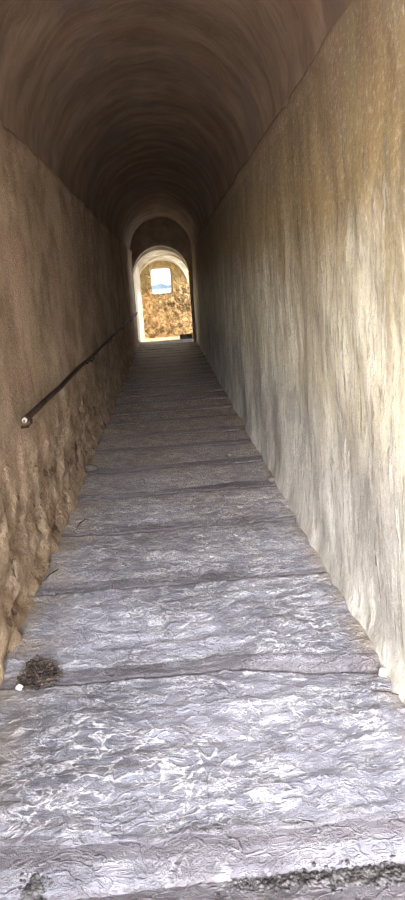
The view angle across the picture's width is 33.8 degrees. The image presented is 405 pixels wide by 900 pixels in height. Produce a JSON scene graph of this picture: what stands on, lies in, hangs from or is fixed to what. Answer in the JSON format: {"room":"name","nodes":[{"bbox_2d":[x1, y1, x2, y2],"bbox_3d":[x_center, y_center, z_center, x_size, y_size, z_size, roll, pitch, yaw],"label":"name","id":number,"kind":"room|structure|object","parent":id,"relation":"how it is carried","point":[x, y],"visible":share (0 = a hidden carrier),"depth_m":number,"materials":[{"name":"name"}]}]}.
{"room":"vaulted stone passageway","nodes":[
{"label":"vaulted stone passageway","id":0,"kind":"room"},
{"bbox_2d":[0,119,144,684],"bbox_3d":[-1.593,-1.990,9.771,0.670,4.788,23.460,-4,10,-2],"label":"wall","id":1,"kind":"structure","parent":0,"point":[66,280],"depth_m":4.63,"materials":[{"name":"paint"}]},
{"bbox_2d":[21,312,137,428],"bbox_3d":[-1.351,-1.843,10.482,0.110,1.230,14.411,-4,10,-2],"label":"handrail","id":2,"kind":"object","parent":1,"relation":"attached to","point":[45,400],"visible":0.95,"depth_m":4.69,"materials":[{"name":"metal"}]},
{"bbox_2d":[134,246,187,277],"bbox_3d":[-1.226,-5.461,19.446,1.605,1.202,2.500,-4,10,-2],"label":"ceiling","id":3,"kind":"structure","parent":0,"point":[160,250],"depth_m":18.79,"materials":[{"name":"beige paint"}]},
{"bbox_2d":[133,255,188,282],"bbox_3d":[-1.216,-5.319,19.470,0.060,0.758,3.013,2,11,30],"label":"rib","id":4,"kind":"object","parent":3,"relation":"attached to","point":[181,268],"visible":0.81,"depth_m":19.85,"materials":[{"name":"beige paint"}]},
{"bbox_2d":[139,254,187,275],"bbox_3d":[-1.216,-5.319,19.470,0.060,0.758,3.013,-11,12,-34],"label":"rib","id":5,"kind":"object","parent":3,"relation":"attached to","point":[147,262],"visible":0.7,"depth_m":19.56,"materials":[{"name":"beige paint"}]},
{"bbox_2d":[130,218,196,341],"bbox_3d":[-1.092,-4.835,18.204,2.725,3.842,0.164,-4,10,-2],"label":"wall","id":6,"kind":"structure","parent":0,"point":[156,232],"depth_m":17.99,"materials":[{"name":"brown paint"}]},
{"bbox_2d":[140,261,192,338],"bbox_3d":[-1.181,-4.747,21.046,2.505,3.142,0.482,-4,10,-2],"label":"wall","id":7,"kind":"structure","parent":0,"point":[164,314],"depth_m":20.89,"materials":[{"name":"brown stone"}]},
{"bbox_2d":[140,339,192,344],"bbox_3d":[0.480,-3.200,20.044,5.505,0.400,2.820,-4,10,-2],"label":"floor","id":8,"kind":"structure","parent":0,"point":[179,340],"depth_m":18.57,"materials":[{"name":"grey stone"}]},
{"bbox_2d":[144,336,179,341],"bbox_3d":[-1.334,-3.425,20.932,1.390,0.200,0.420,-4,10,-2],"label":"ledge","id":9,"kind":"object","parent":8,"relation":"on","point":[176,337],"visible":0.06,"depth_m":20.72,"materials":[{"name":"beige stone"}]},
{"bbox_2d":[180,334,192,338],"bbox_3d":[-0.451,-3.179,18.674,0.366,0.139,0.352,-4,10,-2],"label":"stone block","id":10,"kind":"object","parent":8,"relation":"on","point":[182,336],"visible":0.99,"depth_m":18.51,"materials":[{"name":"black stone"}]},
{"bbox_2d":[0,0,350,248],"bbox_3d":[-0.621,-3.626,7.998,2.625,2.918,20.400,-4,10,-2],"label":"ceiling","id":11,"kind":"structure","parent":0,"point":[145,110],"depth_m":5.15,"materials":[{"name":"paint"}]},
{"bbox_2d":[73,864,404,899],"bbox_3d":[0.068,1.624,0.230,1.685,0.429,3.320,-4,10,-2],"label":"stair step","id":12,"kind":"structure","parent":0,"point":[198,891],"depth_m":1.74,"materials":[{"name":"stone"}]},
{"bbox_2d":[214,855,404,895],"bbox_3d":[0.362,1.129,1.762,0.670,0.024,0.105,-4,10,-2],"label":"dark grit","id":13,"kind":"object","parent":12,"relation":"on","point":[342,876],"visible":1,"depth_m":1.76,"materials":[{"name":"grey gravel"}]},
{"bbox_2d":[191,0,404,703],"bbox_3d":[0.581,-1.708,8.373,0.593,4.396,20.400,-4,10,-2],"label":"wall","id":14,"kind":"structure","parent":0,"point":[298,268],"depth_m":3.09,"materials":[{"name":"paint"}]},
{"bbox_3d":[-0.465,-0.540,10.136,2.225,1.754,17.200,-4,10,-2],"label":"floor","id":15,"kind":"structure","parent":0,"visible":0},
{"bbox_2d":[135,349,201,355],"bbox_3d":[-0.816,-2.308,15.963,1.665,0.119,0.603,-4,10,-2],"label":"stone step","id":16,"kind":"structure","parent":15,"relation":"on","point":[194,350],"depth_m":15.86,"materials":[{"name":"grey stone"}]},
{"bbox_2d":[137,346,199,352],"bbox_3d":[-0.851,-2.461,16.591,1.665,0.121,0.692,-4,10,-2],"label":"stone step","id":17,"kind":"structure","parent":15,"relation":"on","point":[184,348],"depth_m":16.48,"materials":[{"name":"grey stone"}]},
{"bbox_2d":[138,344,198,350],"bbox_3d":[-0.889,-2.626,17.265,1.665,0.121,0.672,-4,10,-2],"label":"stone step","id":18,"kind":"structure","parent":15,"relation":"on","point":[192,345],"depth_m":17.09,"materials":[{"name":"grey stone"}]},
{"bbox_2d":[139,343,197,347],"bbox_3d":[-0.923,-2.777,17.872,1.665,0.113,0.557,-4,10,-2],"label":"stone step","id":19,"kind":"structure","parent":15,"relation":"on","point":[151,346],"depth_m":17.81,"materials":[{"name":"grey stone"}]},
{"bbox_2d":[129,360,208,369],"bbox_3d":[-0.671,-1.669,13.368,1.665,0.126,0.720,-4,10,-2],"label":"stone step","id":20,"kind":"structure","parent":15,"relation":"on","point":[167,365],"depth_m":13.24,"materials":[{"name":"grey stone"}]},
{"bbox_2d":[132,354,205,362],"bbox_3d":[-0.743,-1.986,14.657,1.665,0.122,0.646,-4,10,-2],"label":"stone step","id":21,"kind":"structure","parent":15,"relation":"on","point":[202,355],"depth_m":14.57,"materials":[{"name":"grey stone"}]},
{"bbox_2d":[135,351,202,358],"bbox_3d":[-0.780,-2.148,15.316,1.665,0.125,0.714,-4,10,-2],"label":"stone step","id":22,"kind":"structure","parent":15,"relation":"on","point":[200,352],"depth_m":15.21,"materials":[{"name":"grey stone"}]},
{"bbox_2d":[141,342,196,345],"bbox_3d":[-0.946,-2.878,18.285,1.665,0.091,0.276,-4,10,-2],"label":"stone step","id":23,"kind":"structure","parent":15,"relation":"on","point":[185,342],"depth_m":18.33,"materials":[{"name":"grey stone"}]},
{"bbox_2d":[127,365,211,374],"bbox_3d":[-0.635,-1.507,12.717,1.665,0.115,0.627,-4,10,-2],"label":"stone step","id":24,"kind":"structure","parent":15,"relation":"on","point":[171,369],"depth_m":12.65,"materials":[{"name":"grey stone"}]},
{"bbox_2d":[132,357,206,365],"bbox_3d":[-0.708,-1.831,14.027,1.665,0.120,0.624,-4,10,-2],"label":"stone step","id":25,"kind":"structure","parent":15,"relation":"on","point":[203,358],"depth_m":13.93,"materials":[{"name":"grey stone"}]},
{"bbox_2d":[117,384,222,397],"bbox_3d":[-0.491,-0.875,10.148,1.665,0.122,0.701,-4,10,-2],"label":"stone step","id":26,"kind":"structure","parent":15,"relation":"on","point":[211,387],"depth_m":10.02,"materials":[{"name":"grey stone"}]},
{"bbox_2d":[123,373,216,385],"bbox_3d":[-0.562,-1.189,11.424,1.665,0.122,0.693,-4,10,-2],"label":"stone step","id":27,"kind":"structure","parent":15,"relation":"on","point":[152,380],"depth_m":11.29,"materials":[{"name":"grey stone"}]},
{"bbox_2d":[126,368,213,378],"bbox_3d":[-0.600,-1.355,12.087,1.665,0.124,0.664,-4,10,-2],"label":"stone step","id":28,"kind":"structure","parent":15,"relation":"on","point":[206,370],"depth_m":11.96,"materials":[{"name":"grey stone"}]},
{"bbox_2d":[122,378,218,390],"bbox_3d":[-0.527,-1.032,10.782,1.665,0.117,0.601,-4,10,-2],"label":"stone step","id":29,"kind":"structure","parent":15,"relation":"on","point":[206,381],"depth_m":10.71,"materials":[{"name":"grey stone"}]},
{"bbox_2d":[106,407,237,425],"bbox_3d":[-0.381,-0.391,8.178,1.665,0.116,0.615,-4,10,-2],"label":"stone step","id":30,"kind":"structure","parent":15,"relation":"on","point":[211,412],"depth_m":8.13,"materials":[{"name":"grey stone"}]},
{"bbox_2d":[111,398,232,415],"bbox_3d":[-0.417,-0.549,8.822,1.665,0.122,0.688,-4,10,-2],"label":"stone step","id":31,"kind":"structure","parent":15,"relation":"on","point":[208,403],"depth_m":8.75,"materials":[{"name":"grey stone"}]},
{"bbox_2d":[116,391,227,405],"bbox_3d":[-0.454,-0.711,9.480,1.665,0.119,0.655,-4,10,-2],"label":"stone step","id":32,"kind":"structure","parent":15,"relation":"on","point":[215,394],"depth_m":9.39,"materials":[{"name":"grey stone"}]},
{"bbox_2d":[100,416,244,439],"bbox_3d":[-0.344,-0.227,7.513,1.665,0.127,0.750,-4,10,-2],"label":"stone step","id":33,"kind":"structure","parent":15,"relation":"on","point":[215,424],"depth_m":7.42,"materials":[{"name":"grey stone"}]},
{"bbox_2d":[95,429,251,453],"bbox_3d":[-0.307,-0.064,6.850,1.665,0.116,0.608,-4,10,-2],"label":"stone step","id":34,"kind":"structure","parent":15,"relation":"on","point":[235,436],"depth_m":6.80,"materials":[{"name":"grey stone"}]},
{"bbox_2d":[87,442,262,474],"bbox_3d":[-0.271,0.093,6.209,1.665,0.127,0.737,-4,10,-2],"label":"stone step","id":35,"kind":"structure","parent":15,"relation":"on","point":[109,462],"depth_m":6.14,"materials":[{"name":"grey stone"}]},
{"bbox_2d":[85,464,97,470],"bbox_3d":[-0.985,0.154,5.859,0.133,0.058,0.074,-4,10,-2],"label":"pebble","id":36,"kind":"object","parent":35,"relation":"on","point":[90,467],"visible":0.79,"depth_m":5.84,"materials":[{"name":"stone"}]},
{"bbox_2d":[78,461,275,500],"bbox_3d":[-0.231,0.269,5.499,1.665,0.125,0.748,-4,10,-2],"label":"stone step","id":37,"kind":"structure","parent":15,"relation":"on","point":[171,480],"depth_m":5.43,"materials":[{"name":"grey stone"}]},
{"bbox_2d":[267,477,275,481],"bbox_3d":[0.537,0.229,5.208,0.069,0.044,0.051,-4,10,-2],"label":"pebble","id":38,"kind":"object","parent":37,"relation":"on","point":[269,479],"visible":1,"depth_m":5.19,"materials":[{"name":"stone"}]},
{"bbox_2d":[60,486,295,537],"bbox_3d":[-0.191,0.450,4.768,1.665,0.127,0.782,-4,10,-2],"label":"stone step","id":39,"kind":"structure","parent":15,"relation":"on","point":[162,512],"depth_m":4.67,"materials":[{"name":"grey stone"}]},
{"bbox_2d":[35,519,325,595],"bbox_3d":[-0.147,0.642,3.982,1.666,0.135,0.847,-4,10,-2],"label":"stone step","id":40,"kind":"structure","parent":15,"relation":"on","point":[236,551],"depth_m":3.89,"materials":[{"name":"grey stone"}]},
{"bbox_2d":[0,572,380,689],"bbox_3d":[-0.098,0.854,3.102,1.668,0.136,0.964,-4,10,-2],"label":"stone step","id":41,"kind":"structure","parent":15,"relation":"on","point":[303,624],"depth_m":3.04,"materials":[{"name":"grey stone"}]},
{"bbox_2d":[16,654,63,691],"bbox_3d":[-0.675,0.905,2.751,0.193,0.103,0.194,-4,10,-2],"label":"litter","id":42,"kind":"object","parent":41,"relation":"on","point":[29,677],"visible":0.99,"depth_m":2.73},
{"bbox_2d":[0,669,404,899],"bbox_3d":[-0.050,1.064,2.259,1.686,0.152,1.021,-4,10,-2],"label":"stone step","id":43,"kind":"structure","parent":15,"relation":"on","point":[125,786],"depth_m":2.10,"materials":[{"name":"grey stone"}]},
{"bbox_2d":[16,684,22,690],"bbox_3d":[-0.739,0.958,2.692,0.028,0.026,0.023,-1,10,20],"label":"pebble","id":44,"kind":"object","parent":43,"relation":"on","point":[18,686],"visible":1,"depth_m":2.69,"materials":[{"name":"white stone"}]},
{"bbox_2d":[18,865,53,899],"bbox_3d":[-0.447,1.177,1.768,0.098,0.043,0.141,-4,10,-2],"label":"dark grit","id":45,"kind":"object","parent":43,"relation":"on","point":[30,891],"visible":1,"depth_m":1.78,"materials":[{"name":"grey gravel"}]},
{"bbox_2d":[378,667,387,676],"bbox_3d":[0.707,0.870,2.613,0.037,0.033,0.032,-1,10,17],"label":"pebble","id":46,"kind":"object","parent":43,"relation":"on","point":[382,671],"visible":1,"depth_m":2.60,"materials":[{"name":"stone"}]},
{"bbox_2d":[370,690,398,695],"bbox_3d":[0.697,0.909,2.492,0.153,0.007,0.016,1,11,29],"label":"twig","id":47,"kind":"object","parent":43,"relation":"on","point":[370,690],"visible":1,"depth_m":2.50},
{"label":"outside","id":48,"kind":"structure","parent":0,"visible":0},
{"bbox_2d":[152,283,170,288],"bbox_3d":[-38.935,-90.591,592.464,300.000,111.159,301.000,-4,10,-2],"label":"hill","id":49,"kind":"structure","parent":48,"point":[160,285],"depth_m":580.12,"materials":[{"name":"blue"}]},
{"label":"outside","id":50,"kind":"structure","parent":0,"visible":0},
{"bbox_2d":[152,288,170,293],"bbox_3d":[-24.533,-53.057,416.713,230.000,93.334,261.000,-4,10,-2],"label":"slope","id":51,"kind":"structure","parent":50,"point":[167,290],"depth_m":406.33,"materials":[{"name":"white"}]}
]}

